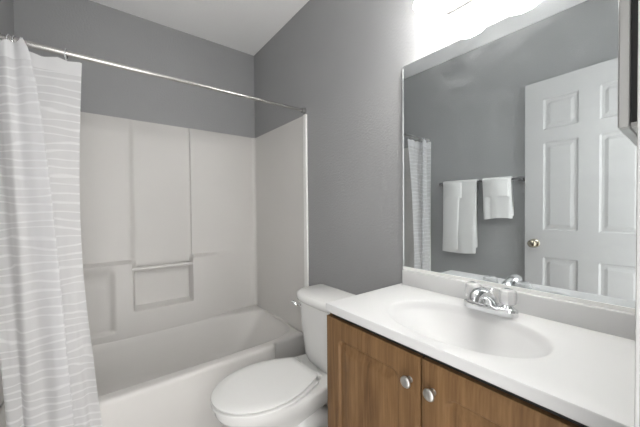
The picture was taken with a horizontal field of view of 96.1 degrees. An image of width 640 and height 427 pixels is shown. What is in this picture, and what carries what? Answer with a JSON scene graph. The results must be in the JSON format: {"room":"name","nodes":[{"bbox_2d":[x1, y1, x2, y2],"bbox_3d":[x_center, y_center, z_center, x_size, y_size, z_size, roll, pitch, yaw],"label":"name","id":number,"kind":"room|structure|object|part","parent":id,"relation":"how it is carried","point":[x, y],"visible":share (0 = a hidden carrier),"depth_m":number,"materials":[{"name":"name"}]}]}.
{"room":"bathroom","nodes":[
{"label":"bathroom","id":0,"kind":"room"},
{"bbox_2d":[0,0,13,35],"bbox_3d":[-1.014,-0.054,0.660,0.100,2.470,2.442,-1,1,-37],"label":"wall","id":1,"kind":"structure","parent":0,"point":[6,6],"depth_m":1.44,"materials":[{"name":"grey paint"}]},
{"bbox_2d":[0,34,306,113],"bbox_3d":[-0.652,-0.641,1.406,1.401,0.038,0.038,-1,1,-37],"label":"shower curtain rod","id":2,"kind":"object","parent":1,"relation":"attached to","point":[30,44],"visible":1,"depth_m":1.26,"materials":[{"name":"grey metal"}]},
{"bbox_2d":[0,38,102,426],"bbox_3d":[-1.024,0.173,1.071,0.345,1.603,0.116,-1,1,-37],"label":"shower curtain","id":3,"kind":"object","parent":2,"relation":"hanging from","point":[47,360],"visible":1,"depth_m":1.05,"materials":[{"name":"white fabric"}]},
{"bbox_2d":[13,0,254,137],"bbox_3d":[-1.131,-0.076,2.046,1.402,2.470,0.100,-1,1,-37],"label":"wall","id":4,"kind":"structure","parent":0,"point":[86,27],"depth_m":1.94,"materials":[{"name":"grey paint"}]},
{"bbox_2d":[90,0,308,55],"bbox_3d":[-0.429,-1.326,1.096,1.602,0.050,2.442,-1,1,-37],"label":"ceiling","id":5,"kind":"structure","parent":0,"point":[245,26],"depth_m":1.91,"materials":[{"name":"white paint"}]},
{"bbox_2d":[254,0,542,353],"bbox_3d":[0.178,-0.080,1.574,0.100,2.470,2.442,-1,1,-37],"label":"wall","id":6,"kind":"structure","parent":0,"point":[342,62],"depth_m":1.49,"materials":[{"name":"grey paint"}]},
{"bbox_2d":[413,0,471,14],"bbox_3d":[0.523,-0.805,0.862,0.194,0.165,0.488,-1,1,-37],"label":"vanity light bar","id":7,"kind":"object","parent":6,"relation":"attached to","point":[423,7],"visible":1,"depth_m":1.03,"materials":[{"name":"silver metal"}]},
{"bbox_3d":[0.387,-0.782,0.985,0.128,0.116,0.128,-1,1,-37],"label":"lamp shade","id":8,"kind":"part","parent":7,"relation":"part of","materials":[{"name":"white glass"}]},
{"bbox_3d":[0.597,-0.798,0.900,0.030,0.109,0.430,-1,1,-37],"label":"plate","id":9,"kind":"part","parent":7,"relation":"part of","materials":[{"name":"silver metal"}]},
{"bbox_2d":[402,269,634,340],"bbox_3d":[0.587,0.276,0.951,0.020,0.064,0.740,-1,1,-37],"label":"backsplash","id":10,"kind":"structure","parent":6,"relation":"attached to","point":[618,323],"depth_m":0.82,"materials":[{"name":"stone"}]},
{"bbox_2d":[402,0,636,313],"bbox_3d":[0.576,-0.192,0.961,0.010,0.870,0.713,-1,1,-37],"label":"wall mirror","id":11,"kind":"object","parent":6,"relation":"attached to","point":[519,172],"visible":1,"depth_m":0.88,"materials":[{"name":"clear glass"}]},
{"bbox_2d":[618,0,637,146],"bbox_3d":[0.586,-0.408,0.505,0.362,0.564,0.044,-1,1,-37],"label":"medicine cabinet","id":12,"kind":"object","parent":6,"relation":"attached to","point":[628,9],"visible":0.98,"depth_m":0.41,"materials":[{"name":"grey"}]},
{"bbox_3d":[-0.407,1.193,1.138,1.602,0.050,2.442,-1,1,-37],"label":"floor","id":13,"kind":"structure","parent":0,"visible":0},
{"bbox_2d":[0,112,308,426],"bbox_3d":[-0.862,0.270,1.705,1.401,1.776,0.770,-1,1,-37],"label":"shower","id":14,"kind":"object","parent":13,"relation":"on","point":[194,242],"visible":0.75,"depth_m":1.96,"materials":[{"name":"white plastic"}]},
{"bbox_2d":[0,305,304,426],"bbox_3d":[-0.856,0.970,1.719,1.384,0.376,0.754,-1,1,-37],"label":"tub basin","id":15,"kind":"object","parent":14,"relation":"in","point":[166,375],"depth_m":1.77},
{"bbox_2d":[211,284,354,426],"bbox_3d":[-0.145,0.791,1.354,0.699,0.742,0.382,-1,1,-37],"label":"toilet","id":16,"kind":"object","parent":13,"relation":"on","point":[291,391],"visible":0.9,"depth_m":1.28,"materials":[{"name":"ceramic"}]},
{"bbox_3d":[-0.252,0.758,1.290,0.453,0.016,0.350,-1,1,-37],"label":"lid","id":17,"kind":"part","parent":16,"relation":"part of","materials":[{"name":"white plastic"}]},
{"bbox_3d":[-0.256,0.778,1.287,0.443,0.016,0.354,-1,1,-37],"label":"seat","id":18,"kind":"part","parent":16,"relation":"part of","materials":[{"name":"white plastic"}]},
{"bbox_3d":[-0.157,0.972,1.364,0.664,0.374,0.346,-1,1,-37],"label":"bowl","id":19,"kind":"part","parent":16,"relation":"part of","materials":[{"name":"ceramic"}]},
{"bbox_3d":[-0.130,0.477,1.526,0.049,0.034,0.025,0,1,7],"label":"lever","id":20,"kind":"part","parent":16,"relation":"part of","materials":[{"name":"silver metal"}]},
{"bbox_3d":[0.042,0.620,1.496,0.208,0.320,0.360,-1,1,-37],"label":"tank","id":21,"kind":"part","parent":16,"relation":"part of","materials":[{"name":"ceramic"}]},
{"bbox_3d":[0.036,0.438,1.490,0.234,0.044,0.382,-1,1,-37],"label":"tank lid","id":22,"kind":"part","parent":16,"relation":"part of","materials":[{"name":"ceramic"}]},
{"bbox_2d":[327,313,587,426],"bbox_3d":[0.413,0.753,0.839,0.442,0.826,0.764,-1,1,-37],"label":"vanity cabinet","id":23,"kind":"object","parent":13,"relation":"on","point":[374,379],"visible":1,"depth_m":0.76,"materials":[{"name":"brown wood"}]},
{"bbox_3d":[0.145,0.708,0.878,0.017,0.696,0.373,-1,1,-37],"label":"door","id":24,"kind":"part","parent":23,"relation":"part of","materials":[{"name":"brown wood"}]},
{"bbox_3d":[0.223,0.429,0.735,0.025,0.030,0.030,-1,1,-37],"label":"knob","id":25,"kind":"part","parent":23,"relation":"part of","materials":[{"name":"silver metal"}]},
{"bbox_3d":[0.262,0.429,0.683,0.025,0.030,0.030,-1,1,-37],"label":"knob","id":26,"kind":"part","parent":23,"relation":"part of","materials":[{"name":"silver metal"}]},
{"bbox_2d":[326,269,634,426],"bbox_3d":[0.420,0.337,0.834,0.429,0.179,0.756,-1,1,-37],"label":"countertop","id":27,"kind":"structure","parent":23,"relation":"on","point":[575,361],"depth_m":0.74,"materials":[{"name":"stone"}]},
{"bbox_2d":[464,281,518,318],"bbox_3d":[0.501,0.266,0.884,0.149,0.086,0.156,-1,1,-37],"label":"faucet","id":28,"kind":"object","parent":27,"relation":"on","point":[479,298],"visible":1,"depth_m":0.87,"materials":[{"name":"silver metal"}]},
{"bbox_3d":[0.507,0.252,0.953,0.045,0.046,0.045,-1,1,-37],"label":"clear knob","id":29,"kind":"part","parent":28,"relation":"part of","materials":[{"name":"white plastic"}]},
{"bbox_3d":[0.501,0.263,0.884,0.149,0.080,0.049,-1,1,-37],"label":"spout","id":30,"kind":"part","parent":28,"relation":"part of","materials":[{"name":"silver metal"}]},
{"bbox_3d":[0.538,0.296,0.913,0.054,0.025,0.156,-1,1,-37],"label":"plate","id":31,"kind":"part","parent":28,"relation":"part of","materials":[{"name":"silver metal"}]},
{"bbox_3d":[0.569,0.253,0.872,0.045,0.046,0.045,-1,1,-37],"label":"clear knob","id":32,"kind":"part","parent":28,"relation":"part of","materials":[{"name":"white plastic"}]},
{"bbox_3d":[0.569,0.278,0.872,0.038,0.024,0.038,-1,1,-37],"label":"handle","id":33,"kind":"part","parent":28,"relation":"part of","materials":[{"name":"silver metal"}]},
{"bbox_3d":[0.376,0.711,0.577,0.017,0.696,0.374,-1,1,-37],"label":"door","id":34,"kind":"part","parent":23,"relation":"part of","materials":[{"name":"brown wood"}]},
{"bbox_3d":[0.293,-0.057,0.190,1.402,2.470,0.105,-1,1,-37],"label":"wall","id":35,"kind":"structure","parent":0,"visible":0},
{"bbox_2d":[634,0,639,426],"bbox_3d":[0.051,0.129,0.080,0.803,2.105,0.012,-1,1,-37],"label":"trim","id":36,"kind":"structure","parent":35,"relation":"attached to","point":[637,297],"depth_m":0.29,"materials":[{"name":"grey paint"}]},
{"bbox_2d":[639,387,639,426],"bbox_3d":[0.087,0.148,0.033,0.729,2.068,0.123,-1,1,-37],"label":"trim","id":37,"kind":"structure","parent":35,"relation":"attached to","point":[639,387],"depth_m":0.29,"materials":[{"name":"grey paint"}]}
]}

